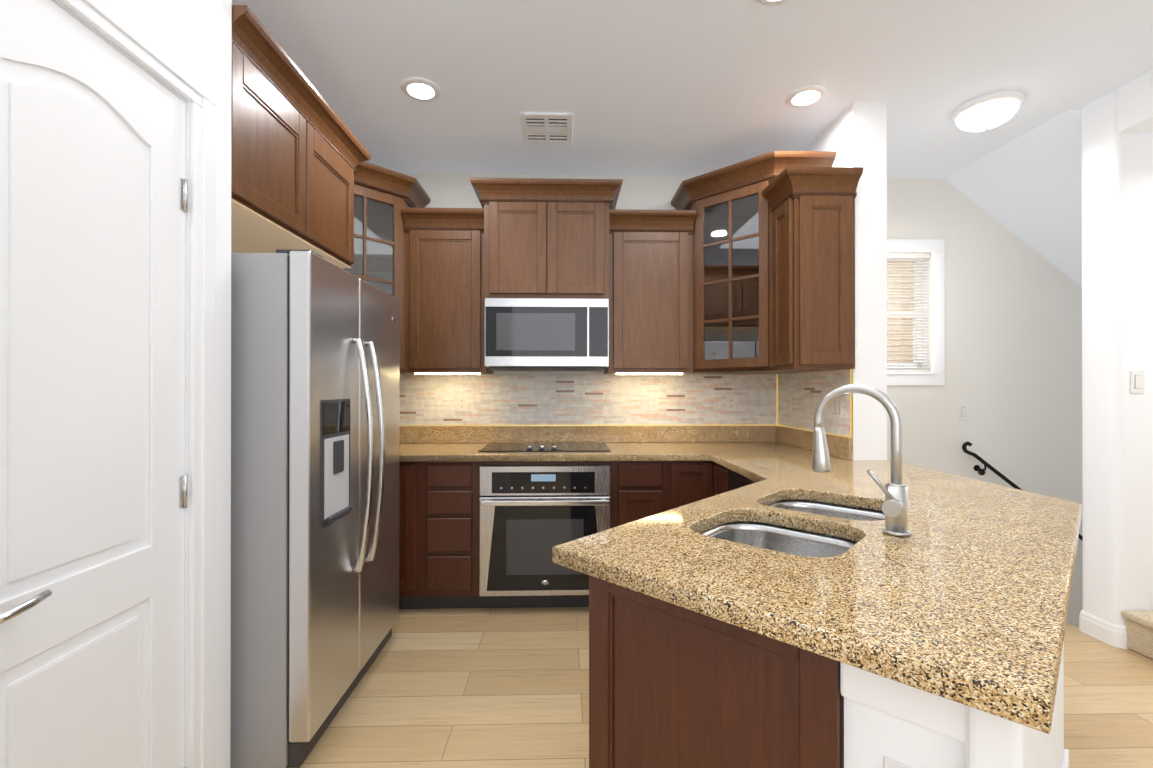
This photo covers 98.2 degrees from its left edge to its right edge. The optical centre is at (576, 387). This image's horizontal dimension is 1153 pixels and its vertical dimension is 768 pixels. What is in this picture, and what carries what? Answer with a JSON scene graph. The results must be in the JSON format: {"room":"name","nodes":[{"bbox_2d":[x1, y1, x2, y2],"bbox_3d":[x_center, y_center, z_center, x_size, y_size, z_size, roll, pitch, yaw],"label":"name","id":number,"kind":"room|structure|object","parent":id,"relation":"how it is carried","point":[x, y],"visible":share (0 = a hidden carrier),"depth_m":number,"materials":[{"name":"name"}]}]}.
{"room":"kitchen","nodes":[
{"label":"kitchen","id":0,"kind":"room"},
{"bbox_2d":[0,0,0,243],"bbox_3d":[-1.158,-0.106,0.349,1.085,2.800,0.350,0,0,-1],"label":"wall","id":1,"kind":"structure","parent":0,"point":[0,121],"depth_m":0.54,"materials":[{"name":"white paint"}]},
{"bbox_2d":[52,0,231,767],"bbox_3d":[-1.393,-0.107,0.146,0.605,2.800,2.957,0,0,-1],"label":"wall","id":2,"kind":"structure","parent":0,"point":[196,35],"depth_m":1.57,"materials":[{"name":"white paint"}]},
{"bbox_2d":[0,0,187,767],"bbox_3d":[-1.109,0.232,1.139,0.100,2.116,0.604,0,0,-1],"label":"pantry door","id":3,"kind":"structure","parent":2,"relation":"in","point":[93,476],"depth_m":1.15,"materials":[{"name":"white paint"}]},
{"bbox_2d":[59,0,215,767],"bbox_3d":[-1.106,0.188,1.140,0.020,2.216,0.786,0,0,-1],"label":"door frame","id":4,"kind":"structure","parent":2,"relation":"attached to","point":[118,25],"depth_m":1.47,"materials":[{"name":"white paint"}]},
{"bbox_2d":[231,29,318,248],"bbox_3d":[-1.442,-0.900,1.909,0.593,0.525,0.556,0,0,-1],"label":"upper cabinet","id":5,"kind":"object","parent":2,"relation":"attached to","point":[275,136],"depth_m":1.91,"materials":[{"name":"brown wood"}]},
{"bbox_2d":[232,0,1152,178],"bbox_3d":[0.606,-1.555,0.698,7.100,0.100,5.950,0,0,-1],"label":"ceiling","id":6,"kind":"structure","parent":0,"point":[671,87],"depth_m":2.36,"materials":[{"name":"white paint"}]},
{"bbox_2d":[400,77,440,101],"bbox_3d":[-0.781,-1.494,2.508,0.196,0.010,0.196,0,0,-1],"label":"recessed light","id":7,"kind":"object","parent":6,"relation":"in","point":[421,89],"visible":0.96,"depth_m":2.50,"materials":[{"name":"white paint"}]},
{"bbox_2d":[519,112,572,144],"bbox_3d":[-0.170,-1.492,2.883,0.290,0.012,0.330,0,0,-1],"label":"ceiling vent","id":8,"kind":"object","parent":6,"relation":"in","point":[546,128],"visible":1,"depth_m":2.86,"materials":[{"name":"white metal"}]},
{"bbox_2d":[755,0,789,5],"bbox_3d":[0.757,-1.495,1.857,0.196,0.010,0.196,0,0,-1],"label":"recessed light","id":9,"kind":"object","parent":6,"relation":"in","point":[770,2],"visible":1,"depth_m":1.93,"materials":[{"name":"white paint"}]},
{"bbox_2d":[785,85,826,107],"bbox_3d":[1.178,-1.494,2.568,0.196,0.010,0.196,0,0,-1],"label":"recessed light","id":10,"kind":"object","parent":6,"relation":"in","point":[806,96],"visible":1,"depth_m":2.56,"materials":[{"name":"white paint"}]},
{"bbox_2d":[951,90,1024,131],"bbox_3d":[2.186,-1.435,2.664,0.306,0.126,0.306,0,0,-1],"label":"flush-mount ceiling light","id":11,"kind":"object","parent":6,"relation":"attached to","point":[985,112],"visible":1,"depth_m":2.59,"materials":[{"name":"white glass"}]},
{"bbox_2d":[294,607,1152,767],"bbox_3d":[0.606,1.395,0.691,7.100,0.200,5.950,0,0,-1],"label":"floor","id":12,"kind":"structure","parent":0,"point":[475,688],"depth_m":2.08,"materials":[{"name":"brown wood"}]},
{"bbox_2d":[230,249,399,767],"bbox_3d":[-1.271,0.406,2.135,0.890,1.760,0.930,0,0,-1],"label":"refrigerator","id":13,"kind":"object","parent":12,"relation":"on","point":[315,393],"visible":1,"depth_m":1.68,"materials":[{"name":"grey metal"}]},
{"bbox_2d":[289,251,358,741],"bbox_3d":[-0.927,0.365,1.885,0.095,1.659,0.410,0,0,-1],"label":"door","id":14,"kind":"structure","parent":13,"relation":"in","point":[324,297],"depth_m":1.76,"materials":[{"name":"silver metal"}]},
{"bbox_2d":[359,278,399,671],"bbox_3d":[-0.950,0.366,2.352,0.074,1.659,0.512,0,0,-1],"label":"door","id":15,"kind":"structure","parent":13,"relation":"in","point":[379,310],"depth_m":2.34,"materials":[{"name":"silver metal"}]},
{"bbox_2d":[399,462,422,608],"bbox_3d":[-1.142,0.861,3.157,0.492,0.880,0.628,0,0,-1],"label":"base cabinet","id":16,"kind":"object","parent":12,"relation":"on","point":[410,473],"depth_m":2.86,"materials":[{"name":"brown wood"}]},
{"bbox_2d":[399,426,799,461],"bbox_3d":[-0.168,0.343,3.162,3.206,0.155,0.670,0,0,-1],"label":"countertop","id":17,"kind":"structure","parent":16,"relation":"on","point":[417,443],"depth_m":3.46,"materials":[{"name":"beige stone"}]},
{"bbox_2d":[479,443,610,451],"bbox_3d":[-0.193,0.365,3.193,0.786,0.029,0.450,0,0,-1],"label":"cooktop","id":18,"kind":"object","parent":17,"relation":"in","point":[546,447],"visible":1,"depth_m":3.13,"materials":[{"name":"black glass"}]},
{"bbox_2d":[423,462,494,608],"bbox_3d":[-0.731,0.861,3.168,0.329,0.880,0.628,0,0,-1],"label":"base cabinet","id":19,"kind":"object","parent":12,"relation":"on","point":[451,496],"depth_m":2.86,"materials":[{"name":"brown wood"}]},
{"bbox_2d":[575,489,727,606],"bbox_3d":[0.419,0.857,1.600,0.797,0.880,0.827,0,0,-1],"label":"base cabinet","id":20,"kind":"object","parent":12,"relation":"on","point":[627,505],"depth_m":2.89,"materials":[{"name":"brown wood"}]},
{"bbox_2d":[599,461,662,488],"bbox_3d":[0.351,0.861,3.196,0.323,0.880,0.628,0,0,-1],"label":"drawer","id":21,"kind":"object","parent":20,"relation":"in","point":[623,474],"depth_m":2.88,"materials":[{"name":"brown wood"}]},
{"bbox_2d":[479,465,610,595],"bbox_3d":[-0.186,0.822,3.125,0.752,0.746,0.645,0,0,-1],"label":"oven","id":22,"kind":"object","parent":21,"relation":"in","point":[531,517],"visible":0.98,"depth_m":2.85,"materials":[{"name":"grey metal"}]},
{"bbox_2d":[663,461,706,488],"bbox_3d":[0.658,0.861,3.171,0.289,0.880,0.693,0,0,-1],"label":"drawer","id":23,"kind":"object","parent":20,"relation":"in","point":[676,474],"depth_m":2.90,"materials":[{"name":"brown wood"}]},
{"bbox_2d":[707,461,728,488],"bbox_3d":[1.094,0.860,2.776,0.703,0.880,0.288,0,0,-1],"label":"base cabinet","id":24,"kind":"object","parent":20,"relation":"in","point":[717,475],"depth_m":2.83,"materials":[{"name":"brown wood"}]},
{"bbox_2d":[728,470,755,490],"bbox_3d":[1.100,0.810,2.331,0.599,0.767,0.590,0,0,-1],"label":"base cabinet","id":25,"kind":"object","parent":20,"relation":"in","point":[736,480],"visible":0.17,"depth_m":2.49,"materials":[{"name":"brown wood"}]},
{"bbox_2d":[707,430,1081,609],"bbox_3d":[1.234,0.340,1.738,0.895,0.155,2.250,0,0,-1],"label":"countertop","id":26,"kind":"structure","parent":20,"relation":"on","point":[1028,540],"depth_m":1.63,"materials":[{"name":"beige stone"}]},
{"bbox_2d":[812,384,910,536],"bbox_3d":[0.764,0.182,1.336,0.184,0.387,0.211,0,0,-1],"label":"faucet","id":27,"kind":"object","parent":26,"relation":"on","point":[894,507],"visible":1,"depth_m":1.29,"materials":[{"name":"silver metal"}]},
{"bbox_2d":[583,575,843,767],"bbox_3d":[0.246,0.856,1.041,0.422,0.880,0.421,0,0,-1],"label":"base cabinet","id":28,"kind":"object","parent":12,"relation":"on","point":[672,685],"depth_m":1.02,"materials":[{"name":"brown wood"}]},
{"bbox_2d":[552,474,1067,733],"bbox_3d":[0.368,0.397,1.332,0.858,0.040,1.483,0,0,-1],"label":"countertop","id":29,"kind":"structure","parent":28,"relation":"on","point":[961,594],"depth_m":0.90,"materials":[{"name":"beige stone"}]},
{"bbox_2d":[701,500,884,556],"bbox_3d":[0.678,0.518,1.490,0.440,0.200,0.845,0,0,44],"label":"undermount sink","id":30,"kind":"object","parent":29,"relation":"in","point":[788,540],"visible":0.08,"depth_m":1.54,"materials":[{"name":"silver metal"}]},
{"bbox_2d":[1121,610,1152,658],"bbox_3d":[3.376,0.822,2.053,1.292,0.950,0.928,0,0,-1],"label":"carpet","id":31,"kind":"object","parent":12,"relation":"on","point":[1139,627],"visible":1,"depth_m":2.43,"materials":[{"name":"beige carpet"}]},
{"bbox_2d":[402,173,1082,626],"bbox_3d":[1.082,0.752,3.605,6.000,4.500,0.150,0,0,-1],"label":"wall","id":32,"kind":"structure","parent":0,"point":[1012,341],"depth_m":3.58,"materials":[{"name":"white paint"}]},
{"bbox_2d":[231,125,358,268],"bbox_3d":[-1.453,-0.899,2.341,0.593,0.525,0.556,0,0,-1],"label":"upper cabinet","id":33,"kind":"object","parent":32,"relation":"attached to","point":[338,171],"depth_m":2.43,"materials":[{"name":"brown wood"}]},
{"bbox_2d":[344,173,406,360],"bbox_3d":[-1.255,-0.681,2.961,0.341,1.008,0.341,0,0,-1],"label":"upper cabinet","id":34,"kind":"object","parent":32,"relation":"attached to","point":[382,209],"depth_m":3.04,"materials":[{"name":"brown wood"}]},
{"bbox_2d":[400,221,492,374],"bbox_3d":[-0.831,-0.559,3.313,0.510,0.920,0.338,0,0,-1],"label":"upper cabinet","id":35,"kind":"object","parent":32,"relation":"attached to","point":[443,312],"depth_m":3.15,"materials":[{"name":"brown wood"}]},
{"bbox_2d":[479,193,558,300],"bbox_3d":[-0.351,-0.862,3.281,0.448,0.613,0.428,0,0,-1],"label":"upper cabinet","id":36,"kind":"object","parent":32,"relation":"attached to","point":[519,232],"depth_m":3.07,"materials":[{"name":"brown wood"}]},
{"bbox_2d":[484,298,608,370],"bbox_3d":[-0.188,-0.337,3.282,0.768,0.435,0.430,0,0,-1],"label":"microwave","id":37,"kind":"object","parent":36,"relation":"attached to","point":[546,334],"visible":1,"depth_m":3.07,"materials":[{"name":"grey metal"}]},
{"bbox_2d":[559,193,610,300],"bbox_3d":[-0.025,-0.862,3.290,0.449,0.613,0.428,0,0,-1],"label":"upper cabinet","id":38,"kind":"object","parent":32,"relation":"attached to","point":[584,218],"depth_m":3.08,"materials":[{"name":"brown wood"}]},
{"bbox_2d":[400,374,775,425],"bbox_3d":[-0.175,0.084,3.491,3.207,0.363,0.016,0,0,-1],"label":"tile backsplash","id":39,"kind":"structure","parent":32,"relation":"attached to","point":[570,400],"depth_m":3.50,"materials":[{"name":"tile"}]},
{"bbox_2d":[457,395,466,411],"bbox_3d":[-0.795,0.106,3.470,0.070,0.115,0.009,0,0,-1],"label":"electrical outlet","id":40,"kind":"object","parent":39,"relation":"attached to","point":[461,403],"visible":1,"depth_m":3.47,"materials":[{"name":"white plastic"}]},
{"bbox_2d":[648,395,657,410],"bbox_3d":[0.538,0.106,3.504,0.070,0.115,0.009,0,0,-1],"label":"electrical outlet","id":41,"kind":"object","parent":39,"relation":"attached to","point":[652,402],"visible":1,"depth_m":3.50,"materials":[{"name":"white plastic"}]},
{"bbox_2d":[726,395,735,410],"bbox_3d":[1.089,0.107,3.518,0.070,0.115,0.009,0,0,-1],"label":"electrical outlet","id":42,"kind":"object","parent":39,"relation":"attached to","point":[730,402],"visible":1,"depth_m":3.52,"materials":[{"name":"white plastic"}]},
{"bbox_2d":[400,426,852,459],"bbox_3d":[-0.164,0.322,3.039,3.206,0.114,0.917,0,0,-1],"label":"backsplash","id":43,"kind":"structure","parent":32,"relation":"attached to","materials":[{"name":"beige stone"}]},
{"bbox_2d":[604,225,694,374],"bbox_3d":[0.471,-0.559,3.347,0.545,0.920,0.338,0,0,-1],"label":"upper cabinet","id":44,"kind":"object","parent":32,"relation":"attached to","point":[652,303],"depth_m":3.19,"materials":[{"name":"brown wood"}]},
{"bbox_2d":[691,177,774,360],"bbox_3d":[0.929,-0.681,3.017,0.341,1.008,0.341,0,0,-1],"label":"upper cabinet","id":45,"kind":"object","parent":32,"relation":"attached to","point":[746,266],"depth_m":3.01,"materials":[{"name":"brown wood"}]},
{"bbox_2d":[887,239,944,384],"bbox_3d":[2.207,-0.538,3.607,0.830,1.040,0.150,0,0,-1],"label":"window","id":46,"kind":"structure","parent":32,"relation":"in","point":[936,374],"depth_m":3.56,"materials":[{"name":"white paint"}]},
{"bbox_2d":[887,253,929,371],"bbox_3d":[2.208,-0.541,3.578,0.642,0.849,0.026,0,0,-1],"label":"window blinds","id":47,"kind":"object","parent":46,"relation":"attached to","point":[908,255],"visible":0.4,"depth_m":3.58,"materials":[{"name":"white"}]},
{"bbox_2d":[958,404,967,419],"bbox_3d":[2.763,0.172,3.570,0.070,0.115,0.008,0,0,-1],"label":"light switch","id":48,"kind":"object","parent":32,"relation":"attached to","point":[962,411],"visible":1,"depth_m":3.57,"materials":[{"name":"white plastic"}]},
{"bbox_2d":[962,441,1082,540],"bbox_3d":[3.320,0.864,3.543,1.243,0.981,0.087,0,0,-1],"label":"handrail","id":49,"kind":"object","parent":32,"relation":"attached to","point":[991,468],"visible":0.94,"depth_m":3.49,"materials":[{"name":"black metal"}]},
{"bbox_2d":[787,102,886,460],"bbox_3d":[1.530,-0.100,3.084,0.180,2.800,0.920,0,0,-1],"label":"wall","id":50,"kind":"structure","parent":0,"point":[853,134],"depth_m":2.63,"materials":[{"name":"white paint"}]},
{"bbox_2d":[767,185,856,372],"bbox_3d":[1.279,-0.560,2.712,0.338,0.920,0.268,0,0,-1],"label":"upper cabinet","id":51,"kind":"object","parent":50,"relation":"attached to","point":[811,228],"depth_m":2.59,"materials":[{"name":"brown wood"}]},
{"bbox_2d":[776,369,852,437],"bbox_3d":[1.432,0.083,3.072,0.016,0.363,0.900,0,0,-1],"label":"tile backsplash","id":52,"kind":"structure","parent":50,"relation":"attached to","point":[803,387],"depth_m":3.06,"materials":[{"name":"tile"}]},
{"bbox_2d":[814,397,819,414],"bbox_3d":[1.429,0.110,2.971,0.009,0.115,0.070,0,0,-1],"label":"electrical outlet","id":53,"kind":"object","parent":52,"relation":"attached to","point":[816,401],"visible":0.69,"depth_m":2.97,"materials":[{"name":"white plastic"}]},
{"bbox_2d":[831,398,842,418],"bbox_3d":[1.435,0.110,2.761,0.008,0.115,0.116,0,0,-1],"label":"double light switch","id":54,"kind":"object","parent":52,"relation":"attached to","point":[837,408],"visible":0.9,"depth_m":2.74,"materials":[{"name":"white plastic"}]},
{"bbox_2d":[840,641,1063,767],"bbox_3d":[0.955,0.857,1.278,1.050,0.879,1.136,0,0,-1],"label":"wall","id":55,"kind":"structure","parent":0,"point":[907,725],"depth_m":0.68,"materials":[{"name":"white paint"}]},
{"bbox_2d":[883,756,910,767],"bbox_3d":[0.517,0.648,0.777,0.070,0.115,0.009,0,0,44],"label":"outlet","id":56,"kind":"object","parent":55,"relation":"attached to","point":[889,762],"visible":1,"depth_m":0.79,"materials":[{"name":"white plastic"}]},
{"bbox_2d":[1061,749,1068,767],"bbox_3d":[1.133,1.246,1.198,1.354,0.100,0.012,0,0,-43],"label":"baseboard","id":57,"kind":"structure","parent":55,"relation":"attached to","point":[1065,762],"depth_m":1.62,"materials":[{"name":"white paint"}]},
{"bbox_2d":[944,110,1081,286],"bbox_3d":[3.318,-0.983,3.152,1.353,1.032,0.880,0,0,-1],"label":"sloped ceiling","id":58,"kind":"structure","parent":0,"point":[1026,188],"depth_m":3.24,"materials":[{"name":"white paint"}]},
{"bbox_2d":[1081,90,1152,625],"bbox_3d":[3.358,0.749,2.614,1.300,4.500,0.190,0,0,-1],"label":"wall","id":59,"kind":"structure","parent":0,"point":[1117,338],"depth_m":2.52,"materials":[{"name":"white paint"}]},
{"bbox_2d":[1079,610,1128,648],"bbox_3d":[2.720,1.245,2.596,0.053,0.108,0.218,0,0,-1],"label":"baseboard","id":60,"kind":"structure","parent":59,"relation":"attached to","point":[1109,633],"depth_m":2.56,"materials":[{"name":"white paint"}]},
{"bbox_2d":[1131,370,1143,392],"bbox_3d":[2.811,-0.031,2.502,0.070,0.115,0.008,0,0,-1],"label":"light switch","id":61,"kind":"object","parent":59,"relation":"attached to","point":[1137,381],"visible":1,"depth_m":2.50,"materials":[{"name":"white plastic"}]},
{"bbox_2d":[1117,69,1152,132],"bbox_3d":[2.851,-1.397,0.144,0.160,0.220,4.729,0,0,-1],"label":"wall","id":62,"kind":"structure","parent":0,"point":[1134,105],"depth_m":2.43,"materials":[{"name":"white paint"}]},
{"label":"outside","id":63,"kind":"structure","parent":0,"visible":0},
{"bbox_2d":[887,262,913,361],"bbox_3d":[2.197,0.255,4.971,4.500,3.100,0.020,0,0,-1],"label":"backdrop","id":64,"kind":"structure","parent":63,"point":[899,319],"depth_m":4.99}
]}

